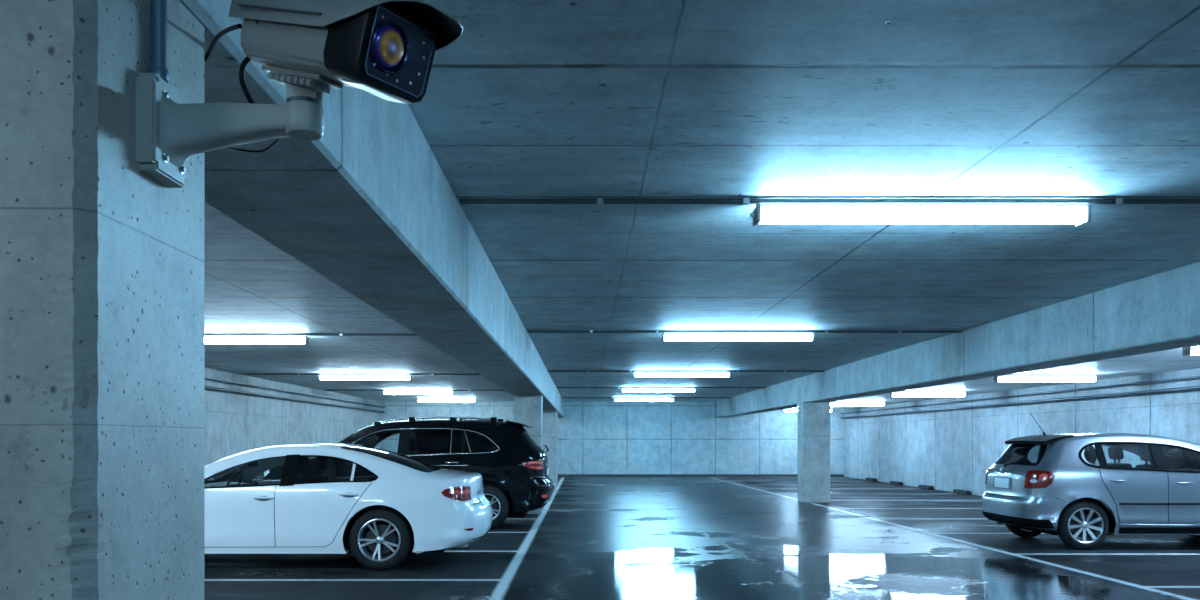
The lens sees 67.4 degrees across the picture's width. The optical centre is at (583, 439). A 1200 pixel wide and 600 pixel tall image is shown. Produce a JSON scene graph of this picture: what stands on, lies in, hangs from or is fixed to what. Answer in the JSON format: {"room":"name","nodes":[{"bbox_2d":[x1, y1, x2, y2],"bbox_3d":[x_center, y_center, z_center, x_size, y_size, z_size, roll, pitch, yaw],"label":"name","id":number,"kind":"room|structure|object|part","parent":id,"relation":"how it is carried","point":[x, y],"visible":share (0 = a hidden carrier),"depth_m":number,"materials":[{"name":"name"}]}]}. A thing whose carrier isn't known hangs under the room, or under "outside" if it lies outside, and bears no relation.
{"room":"parking garage","nodes":[
{"label":"parking garage","id":0,"kind":"room"},
{"bbox_2d":[204,367,381,480],"bbox_3d":[-8.000,-0.040,13.500,0.300,2.920,43.600,0,0,0],"label":"wall","id":1,"kind":"structure","parent":0,"point":[234,423],"depth_m":22.39,"materials":[{"name":"concrete"}]},
{"bbox_2d":[204,377,384,412],"bbox_3d":[-7.769,-2.430,21.450,0.162,2.760,26.900,0,0,0],"label":"pipe","id":2,"kind":"object","parent":1,"relation":"attached to","point":[206,378],"visible":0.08,"depth_m":22.90,"materials":[{"name":"grey metal"}]},
{"bbox_2d":[382,401,843,473],"bbox_3d":[1.125,-0.040,35.150,17.950,2.920,0.300,0,0,0],"label":"wall","id":3,"kind":"structure","parent":0,"point":[595,437],"depth_m":35.00,"materials":[{"name":"concrete"}]},
{"bbox_2d":[558,474,843,476],"bbox_3d":[1.125,1.375,34.985,17.950,0.090,0.030,0,0,0],"label":"baseboard","id":4,"kind":"structure","parent":3,"relation":"attached to","point":[559,475],"depth_m":34.97,"materials":[{"name":"grey concrete"}]},
{"bbox_2d":[204,0,1199,400],"bbox_3d":[-1.450,-1.650,13.500,13.400,0.300,43.600,0,0,0],"label":"ceiling","id":5,"kind":"structure","parent":0,"point":[533,99],"depth_m":5.20,"materials":[{"name":"concrete"}]},
{"bbox_2d":[204,333,309,343],"bbox_3d":[-4.930,-1.427,12.700,2.134,0.145,0.140,0,0,0],"label":"ceiling light","id":6,"kind":"object","parent":5,"relation":"attached to","point":[207,339],"visible":0.49,"depth_m":12.64,"materials":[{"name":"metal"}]},
{"bbox_2d":[204,338,304,343],"bbox_3d":[-4.930,-1.399,12.700,2.020,0.078,0.132,0,0,0],"label":"diffuser","id":7,"kind":"object","parent":6,"relation":"attached to","point":[206,340],"depth_m":12.65,"materials":[{"name":"white plastic"}]},
{"bbox_2d":[204,333,417,335],"bbox_3d":[-4.530,-1.475,12.615,6.240,0.038,0.048,0,0,0],"label":"conduit","id":8,"kind":"object","parent":5,"relation":"attached to","point":[340,334],"visible":0.28,"depth_m":12.60,"materials":[{"name":"metal"}]},
{"bbox_2d":[243,373,479,374],"bbox_3d":[-4.530,-1.475,20.215,6.240,0.038,0.048,0,0,0],"label":"conduit","id":9,"kind":"object","parent":5,"relation":"attached to","point":[298,373],"visible":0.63,"depth_m":20.20,"materials":[{"name":"metal"}]},
{"bbox_2d":[318,373,412,379],"bbox_3d":[-4.930,-1.427,20.300,2.134,0.145,0.140,0,0,0],"label":"ceiling light","id":10,"kind":"object","parent":5,"relation":"attached to","point":[321,377],"visible":1,"depth_m":20.24,"materials":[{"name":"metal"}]},
{"bbox_2d":[320,376,409,379],"bbox_3d":[-4.930,-1.399,20.300,2.020,0.078,0.132,0,0,0],"label":"diffuser","id":11,"kind":"object","parent":10,"relation":"attached to","point":[321,377],"depth_m":20.24,"materials":[{"name":"white plastic"}]},
{"bbox_2d":[180,0,563,417],"bbox_3d":[-1.090,-1.185,13.500,0.620,0.630,43.000,0,0,0],"label":"concrete beam","id":12,"kind":"structure","parent":5,"relation":"attached to","point":[367,205],"depth_m":3.85,"materials":[{"name":"grey concrete"}]},
{"bbox_2d":[326,390,504,390],"bbox_3d":[-4.530,-1.475,26.715,6.240,0.038,0.048,0,0,0],"label":"conduit","id":13,"kind":"object","parent":5,"relation":"attached to","point":[326,390],"visible":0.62,"depth_m":26.70,"materials":[{"name":"metal"}]},
{"bbox_2d":[383,391,453,394],"bbox_3d":[-4.930,-1.427,26.800,2.134,0.145,0.140,0,0,0],"label":"ceiling light","id":14,"kind":"object","parent":5,"relation":"attached to","point":[384,392],"visible":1,"depth_m":26.75,"materials":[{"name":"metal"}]},
{"bbox_2d":[384,392,451,393],"bbox_3d":[-4.930,-1.399,26.800,2.020,0.078,0.132,0,0,0],"label":"diffuser","id":15,"kind":"object","parent":14,"relation":"attached to","point":[384,392],"depth_m":26.74,"materials":[{"name":"white plastic"}]},
{"bbox_2d":[417,398,475,401],"bbox_3d":[-4.930,-1.427,32.300,2.134,0.145,0.140,0,0,0],"label":"ceiling light","id":16,"kind":"object","parent":5,"relation":"attached to","point":[418,399],"visible":1,"depth_m":32.24,"materials":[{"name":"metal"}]},
{"bbox_2d":[418,400,474,401],"bbox_3d":[-4.930,-1.399,32.300,2.020,0.078,0.132,0,0,0],"label":"diffuser","id":17,"kind":"object","parent":16,"relation":"attached to","point":[418,400],"depth_m":32.24,"materials":[{"name":"white plastic"}]},
{"bbox_2d":[615,398,674,400],"bbox_3d":[2.110,-1.427,31.500,2.134,0.145,0.140,0,0,0],"label":"ceiling light","id":18,"kind":"object","parent":5,"relation":"attached to","point":[616,399],"visible":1,"depth_m":31.44,"materials":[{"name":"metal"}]},
{"bbox_2d":[615,399,672,400],"bbox_3d":[2.110,-1.399,31.500,2.020,0.078,0.132,0,0,0],"label":"diffuser","id":19,"kind":"object","parent":18,"relation":"attached to","point":[615,399],"depth_m":31.44,"materials":[{"name":"white plastic"}]},
{"bbox_2d":[562,397,730,397],"bbox_3d":[2.185,-1.475,31.415,5.910,0.038,0.048,0,0,0],"label":"conduit","id":20,"kind":"object","parent":5,"relation":"attached to","point":[562,397],"visible":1,"depth_m":31.41,"materials":[{"name":"metal"}]},
{"bbox_2d":[621,388,695,391],"bbox_3d":[2.110,-1.427,25.500,2.134,0.145,0.140,0,0,0],"label":"ceiling light","id":21,"kind":"object","parent":5,"relation":"attached to","point":[623,389],"visible":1,"depth_m":25.44,"materials":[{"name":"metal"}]},
{"bbox_2d":[557,387,765,387],"bbox_3d":[2.185,-1.475,25.415,5.910,0.038,0.048,0,0,0],"label":"conduit","id":22,"kind":"object","parent":5,"relation":"attached to","point":[557,387],"visible":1,"depth_m":25.40,"materials":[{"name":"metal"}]},
{"bbox_2d":[632,372,730,376],"bbox_3d":[2.110,-1.427,19.400,2.134,0.145,0.140,0,0,0],"label":"ceiling light","id":23,"kind":"object","parent":5,"relation":"attached to","point":[636,374],"visible":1,"depth_m":19.34,"materials":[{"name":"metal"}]},
{"bbox_2d":[548,370,823,371],"bbox_3d":[2.185,-1.475,19.315,5.910,0.038,0.048,0,0,0],"label":"conduit","id":24,"kind":"object","parent":5,"relation":"attached to","point":[548,370],"visible":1,"depth_m":19.30,"materials":[{"name":"metal"}]},
{"bbox_2d":[660,330,815,341],"bbox_3d":[2.110,-1.427,12.350,2.134,0.145,0.140,0,0,0],"label":"ceiling light","id":25,"kind":"object","parent":5,"relation":"attached to","point":[810,337],"visible":0.99,"depth_m":12.29,"materials":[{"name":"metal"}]},
{"bbox_2d":[664,335,812,340],"bbox_3d":[2.110,-1.399,12.350,2.020,0.078,0.132,0,0,0],"label":"diffuser","id":26,"kind":"object","parent":25,"relation":"attached to","point":[666,337],"depth_m":12.29,"materials":[{"name":"white plastic"}]},
{"bbox_2d":[527,330,961,332],"bbox_3d":[2.185,-1.475,12.265,5.910,0.038,0.048,0,0,0],"label":"conduit","id":27,"kind":"object","parent":5,"relation":"attached to","point":[590,331],"visible":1,"depth_m":12.25,"materials":[{"name":"metal"}]},
{"bbox_2d":[459,197,1199,204],"bbox_3d":[2.185,-1.475,5.565,5.910,0.038,0.048,0,0,0],"label":"conduit","id":28,"kind":"object","parent":5,"relation":"attached to","point":[746,200],"visible":1,"depth_m":5.55,"materials":[{"name":"metal"}]},
{"bbox_2d":[750,204,1090,226],"bbox_3d":[2.110,-1.427,5.650,2.134,0.145,0.140,0,0,0],"label":"ceiling light","id":29,"kind":"object","parent":5,"relation":"attached to","point":[1077,214],"visible":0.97,"depth_m":5.59,"materials":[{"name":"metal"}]},
{"bbox_2d":[759,208,1086,223],"bbox_3d":[2.110,-1.399,5.650,2.020,0.078,0.132,0,0,0],"label":"diffuser","id":30,"kind":"object","parent":29,"relation":"attached to","point":[766,215],"depth_m":5.59,"materials":[{"name":"white plastic"}]},
{"bbox_2d":[716,261,1199,417],"bbox_3d":[5.400,-1.185,13.500,0.500,0.630,43.000,0,0,0],"label":"concrete beam","id":31,"kind":"structure","parent":5,"relation":"attached to","point":[1159,311],"depth_m":10.43,"materials":[{"name":"grey concrete"}]},
{"bbox_2d":[204,477,1199,599],"bbox_3d":[1.125,1.570,13.500,18.550,0.300,43.600,0,0,0],"label":"floor","id":32,"kind":"structure","parent":0,"point":[596,538],"depth_m":10.88,"materials":[{"name":"concrete"}]},
{"bbox_2d":[0,0,203,599],"bbox_3d":[-1.090,0.275,1.680,0.580,2.290,0.451,0,0,0],"label":"concrete column","id":33,"kind":"structure","parent":32,"relation":"on","point":[102,261],"depth_m":1.48,"materials":[{"name":"grey concrete"}]},
{"bbox_2d":[149,0,168,82],"bbox_3d":[-0.784,-0.765,1.660,0.035,0.205,0.035,0,0,0],"label":"conduit","id":34,"kind":"object","parent":33,"relation":"attached to","point":[158,9],"visible":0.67,"depth_m":1.65,"materials":[{"name":"metal"}]},
{"bbox_2d":[136,0,462,187],"bbox_3d":[-0.593,-0.661,1.633,0.821,0.352,0.279,0,0,35],"label":"security camera","id":35,"kind":"object","parent":33,"relation":"attached to","point":[384,49],"visible":0.97,"depth_m":1.57,"materials":[{"name":"metal"}]},
{"bbox_3d":[-0.783,-0.573,1.674,0.034,0.175,0.136,0,0,0],"label":"wall plate","id":36,"kind":"part","parent":35,"relation":"part of","materials":[{"name":"grey metal"}]},
{"bbox_3d":[-0.651,-0.573,1.676,0.233,0.124,0.104,0,0,0],"label":"arm","id":37,"kind":"part","parent":35,"relation":"part of"},
{"bbox_3d":[-0.512,-0.656,1.631,0.158,0.064,0.056,0,0,33],"label":"mounting rail","id":38,"kind":"part","parent":35,"relation":"part of","materials":[{"name":"grey metal"}]},
{"bbox_2d":[285,100,324,140],"bbox_3d":[-0.518,-0.591,1.668,0.072,0.052,0.072,0,0,0],"label":"joint","id":39,"kind":"object","parent":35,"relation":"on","point":[304,119],"depth_m":1.64,"materials":[{"name":"grey metal"}]},
{"bbox_3d":[-0.318,-0.643,1.472,0.026,0.065,0.068,0,0,32],"label":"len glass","id":40,"kind":"part","parent":35,"relation":"part of","materials":[{"name":"glass"}]},
{"bbox_3d":[-0.307,-0.643,1.498,0.037,0.100,0.132,0,0,33],"label":"panel","id":41,"kind":"part","parent":35,"relation":"part of","materials":[{"name":"black plastic"}]},
{"bbox_2d":[204,443,492,569],"bbox_3d":[-3.504,0.728,10.619,4.810,1.385,2.224,0,0,0],"label":"car","id":42,"kind":"object","parent":32,"relation":"on","point":[361,501],"visible":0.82,"depth_m":9.76,"materials":[{"name":"white paint"}]},
{"bbox_2d":[249,462,257,466],"bbox_3d":[-3.902,0.250,10.620,0.035,0.120,0.220,0,0,0],"label":"mirror","id":43,"kind":"object","parent":42,"relation":"attached to","point":[254,463],"depth_m":10.58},
{"bbox_3d":[-3.460,0.622,9.699,0.218,0.028,0.056,0,0,0],"label":"door handle","id":44,"kind":"part","parent":42,"relation":"part of","materials":[{"name":"white paint"}]},
{"bbox_3d":[-3.220,0.329,9.860,0.150,0.342,0.242,0,0,0],"label":"pillar trim","id":45,"kind":"part","parent":42,"relation":"part of","materials":[{"name":"black plastic"}]},
{"bbox_3d":[-2.540,0.585,9.704,0.218,0.028,0.056,0,0,0],"label":"door handle","id":46,"kind":"part","parent":42,"relation":"part of","materials":[{"name":"white paint"}]},
{"bbox_3d":[-2.381,0.734,10.250,0.221,0.618,0.500,0,0,0],"label":"seat backrest","id":47,"kind":"part","parent":42,"relation":"part of","materials":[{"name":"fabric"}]},
{"bbox_2d":[441,486,470,501],"bbox_3d":[-1.382,0.593,9.866,0.395,0.169,0.104,0,0,-44],"label":"tail light","id":48,"kind":"object","parent":42,"relation":"attached to","point":[448,493],"depth_m":9.80,"materials":[{"name":"red plastic"}]},
{"bbox_3d":[-1.184,0.708,10.620,0.097,0.119,0.521,0,0,0],"label":"number plate","id":49,"kind":"part","parent":42,"relation":"part of","materials":[{"name":"white metal"}]},
{"bbox_2d":[260,417,553,528],"bbox_3d":[-2.907,0.520,15.150,4.782,1.799,2.301,0,0,0],"label":"car","id":50,"kind":"object","parent":32,"relation":"on","point":[514,470],"visible":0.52,"depth_m":14.35,"materials":[{"name":"black paint"}]},
{"bbox_3d":[-2.880,0.037,14.361,0.160,0.433,0.253,0,0,0],"label":"pillar trim","id":51,"kind":"part","parent":50,"relation":"part of","materials":[{"name":"black plastic"}]},
{"bbox_3d":[-2.615,0.052,14.352,2.549,0.494,0.268,0,0,0],"label":"window trim","id":52,"kind":"part","parent":50,"relation":"part of","materials":[{"name":"silver metal"}]},
{"bbox_3d":[-2.389,-0.313,14.553,2.031,0.133,0.030,0,0,0],"label":"roof rail","id":53,"kind":"part","parent":50,"relation":"part of","materials":[{"name":"silver metal"}]},
{"bbox_3d":[-2.389,-0.313,15.747,2.031,0.133,0.030,0,0,0],"label":"roof rail","id":54,"kind":"part","parent":50,"relation":"part of","materials":[{"name":"silver metal"}]},
{"bbox_3d":[-1.920,0.025,14.367,0.080,0.381,0.229,0,0,0],"label":"pillar trim","id":55,"kind":"part","parent":50,"relation":"part of","materials":[{"name":"black plastic"}]},
{"bbox_3d":[-1.540,0.861,14.207,0.907,0.501,0.065,0,0,-2],"label":"arch trim","id":56,"kind":"part","parent":50,"relation":"part of","materials":[{"name":"black plastic"}]},
{"bbox_2d":[522,460,543,469],"bbox_3d":[-0.797,0.399,14.361,0.446,0.162,0.108,0,0,-42],"label":"tail light","id":57,"kind":"object","parent":50,"relation":"attached to","point":[526,464],"depth_m":14.29,"materials":[{"name":"red plastic"}]},
{"bbox_2d":[514,395,542,513],"bbox_3d":[-1.077,0.275,17.475,0.525,2.290,0.550,0,0,0],"label":"concrete column","id":58,"kind":"structure","parent":32,"relation":"on","point":[528,409],"depth_m":17.20,"materials":[{"name":"grey concrete"}]},
{"bbox_2d":[543,411,557,486],"bbox_3d":[-1.077,0.275,27.475,0.525,2.290,0.550,0,0,0],"label":"concrete column","id":59,"kind":"structure","parent":32,"relation":"on","point":[550,418],"depth_m":27.20,"materials":[{"name":"grey concrete"}]},
{"bbox_2d":[797,401,829,502],"bbox_3d":[5.250,0.275,20.575,0.620,2.290,0.550,0,0,0],"label":"concrete column","id":60,"kind":"structure","parent":32,"relation":"on","point":[813,417],"depth_m":20.30,"materials":[{"name":"grey concrete"}]},
{"bbox_2d":[865,478,876,481],"bbox_3d":[9.960,1.370,31.200,0.173,0.100,0.840,0,0,0],"label":"wheel stop","id":61,"kind":"object","parent":32,"relation":"on","point":[866,479],"visible":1,"depth_m":30.93,"materials":[{"name":"rubber"}]},
{"bbox_2d":[889,481,902,484],"bbox_3d":[9.960,1.370,28.700,0.173,0.100,0.840,0,0,0],"label":"wheel stop","id":62,"kind":"object","parent":32,"relation":"on","point":[891,482],"visible":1,"depth_m":28.56,"materials":[{"name":"rubber"}]},
{"bbox_2d":[918,485,933,489],"bbox_3d":[9.960,1.370,26.200,0.173,0.100,0.840,0,0,0],"label":"wheel stop","id":63,"kind":"object","parent":32,"relation":"on","point":[928,487],"visible":1,"depth_m":26.01,"materials":[{"name":"rubber"}]},
{"bbox_2d":[953,489,971,494],"bbox_3d":[9.960,1.370,23.700,0.173,0.100,0.840,0,0,0],"label":"wheel stop","id":64,"kind":"object","parent":32,"relation":"on","point":[957,491],"visible":1,"depth_m":23.53,"materials":[{"name":"concrete"}]},
{"bbox_2d":[982,413,1199,549],"bbox_3d":[7.752,0.524,12.400,4.116,1.792,2.165,0,0,0],"label":"hatchback car","id":65,"kind":"object","parent":32,"relation":"on","point":[1052,484],"visible":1,"depth_m":11.61,"materials":[{"name":"silver metal"}]},
{"bbox_2d":[985,467,990,483],"bbox_3d":[5.907,0.514,13.107,0.121,0.243,0.373,0,0,39],"label":"tail light","id":66,"kind":"object","parent":65,"relation":"attached to","point":[986,475],"depth_m":12.97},
{"bbox_3d":[5.762,0.590,12.400,0.033,0.131,0.421,0,0,0],"label":"number plate","id":67,"kind":"part","parent":65,"relation":"part of","materials":[{"name":"white metal"}]},
{"bbox_3d":[5.774,0.466,12.400,0.045,0.043,0.522,0,0,0],"label":"tailgate handle","id":68,"kind":"part","parent":65,"relation":"part of","materials":[{"name":"silver metal"}]},
{"bbox_2d":[1024,470,1054,488],"bbox_3d":[5.923,0.514,11.708,0.276,0.243,0.265,0,0,0],"label":"tail light","id":69,"kind":"object","parent":65,"relation":"attached to","point":[1033,479],"depth_m":11.64,"materials":[{"name":"red plastic"}]},
{"bbox_2d":[1039,473,1047,480],"bbox_3d":[5.935,0.477,11.618,0.102,0.097,0.044,0,0,31],"label":"lamp","id":70,"kind":"object","parent":65,"relation":"attached to","point":[1042,476],"depth_m":11.61,"materials":[{"name":"plastic"}]},
{"bbox_3d":[6.688,0.198,11.650,0.095,0.338,0.184,0,0,0],"label":"pillar trim","id":71,"kind":"part","parent":65,"relation":"part of","materials":[{"name":"black plastic"}]},
{"bbox_3d":[6.850,0.521,11.523,0.218,0.028,0.056,0,0,0],"label":"door handle","id":72,"kind":"part","parent":65,"relation":"part of","materials":[{"name":"silver metal"}]},
{"bbox_3d":[7.611,0.634,12.760,0.221,0.618,0.500,0,0,0],"label":"seat backrest","id":73,"kind":"part","parent":65,"relation":"part of","materials":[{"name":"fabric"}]},
{"bbox_3d":[7.611,0.634,12.040,0.221,0.618,0.500,0,0,0],"label":"seat backrest","id":74,"kind":"part","parent":65,"relation":"part of","materials":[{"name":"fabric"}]},
{"bbox_3d":[7.433,0.220,11.642,0.155,0.363,0.190,0,0,0],"label":"pillar trim","id":75,"kind":"part","parent":65,"relation":"part of","materials":[{"name":"black plastic"}]},
{"bbox_2d":[1167,448,1178,453],"bbox_3d":[8.123,0.130,12.400,0.035,0.120,0.220,0,0,0],"label":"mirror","id":76,"kind":"object","parent":65,"relation":"attached to","point":[1170,451],"depth_m":12.39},
{"bbox_3d":[7.700,0.551,11.523,0.218,0.028,0.056,0,0,0],"label":"door handle","id":77,"kind":"part","parent":65,"relation":"part of","materials":[{"name":"silver metal"}]},
{"bbox_2d":[782,347,1199,409],"bbox_3d":[7.975,-1.490,13.500,4.850,0.620,43.600,0,0,0],"label":"ceiling","id":78,"kind":"structure","parent":0,"point":[1172,359],"depth_m":15.51,"materials":[{"name":"concrete"}]},
{"bbox_2d":[783,408,832,411],"bbox_3d":[8.250,-1.107,33.200,1.835,0.145,0.140,0,0,0],"label":"ceiling light","id":79,"kind":"object","parent":78,"relation":"attached to","point":[788,409],"visible":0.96,"depth_m":33.14,"materials":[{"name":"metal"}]},
{"bbox_2d":[830,401,884,405],"bbox_3d":[8.250,-1.107,27.400,1.835,0.145,0.140,0,0,0],"label":"ceiling light","id":80,"kind":"object","parent":78,"relation":"attached to","point":[834,403],"visible":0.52,"depth_m":27.34,"materials":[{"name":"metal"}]},
{"bbox_2d":[830,403,883,405],"bbox_3d":[8.250,-1.079,27.400,1.737,0.078,0.132,0,0,0],"label":"diffuser","id":81,"kind":"object","parent":80,"relation":"attached to","point":[831,404],"depth_m":27.34,"materials":[{"name":"white plastic"}]},
{"bbox_2d":[889,391,965,396],"bbox_3d":[8.250,-1.107,21.600,1.835,0.145,0.140,0,0,0],"label":"ceiling light","id":82,"kind":"object","parent":78,"relation":"attached to","point":[899,393],"visible":0.87,"depth_m":21.54,"materials":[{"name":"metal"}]},
{"bbox_2d":[892,393,964,396],"bbox_3d":[8.250,-1.079,21.600,1.737,0.078,0.132,0,0,0],"label":"diffuser","id":83,"kind":"object","parent":82,"relation":"attached to","point":[893,394],"depth_m":21.54,"materials":[{"name":"white plastic"}]},
{"bbox_2d":[994,374,1096,381],"bbox_3d":[8.250,-1.107,16.100,1.835,0.145,0.140,0,0,0],"label":"ceiling light","id":84,"kind":"object","parent":78,"relation":"attached to","point":[1010,377],"visible":0.94,"depth_m":16.04,"materials":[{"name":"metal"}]},
{"bbox_2d":[998,377,1095,381],"bbox_3d":[8.250,-1.079,16.100,1.737,0.078,0.132,0,0,0],"label":"diffuser","id":85,"kind":"object","parent":84,"relation":"attached to","point":[1000,379],"depth_m":16.04,"materials":[{"name":"white plastic"}]},
{"bbox_2d":[1182,345,1199,355],"bbox_3d":[8.250,-1.107,11.000,1.835,0.145,0.140,0,0,0],"label":"ceiling light","id":86,"kind":"object","parent":78,"relation":"attached to","point":[1192,350],"visible":0.89,"depth_m":10.95,"materials":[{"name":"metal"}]},
{"bbox_2d":[1191,348,1199,354],"bbox_3d":[8.250,-1.079,11.000,1.737,0.078,0.132,0,0,0],"label":"diffuser","id":87,"kind":"object","parent":86,"relation":"attached to","point":[1194,351],"depth_m":10.94,"materials":[{"name":"white plastic"}]},
{"bbox_2d":[844,368,1199,495],"bbox_3d":[10.250,0.120,13.500,0.300,2.600,43.600,0,0,0],"label":"wall","id":88,"kind":"structure","parent":0,"point":[946,450],"depth_m":22.64,"materials":[{"name":"concrete"}]},
{"bbox_2d":[841,376,1199,418],"bbox_3d":[10.019,-2.080,18.950,0.162,2.520,31.900,0,0,0],"label":"pipe","id":89,"kind":"object","parent":88,"relation":"attached to","point":[1192,377],"visible":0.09,"depth_m":18.99,"materials":[{"name":"grey metal"}]},
{"bbox_2d":[1072,468,1199,528],"bbox_3d":[7.535,0.785,12.400,2.430,0.750,1.440,0,0,0],"label":"panel","id":90,"kind":"object","parent":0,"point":[1077,514],"depth_m":11.70,"materials":[{"name":"silver metal"}]}
]}

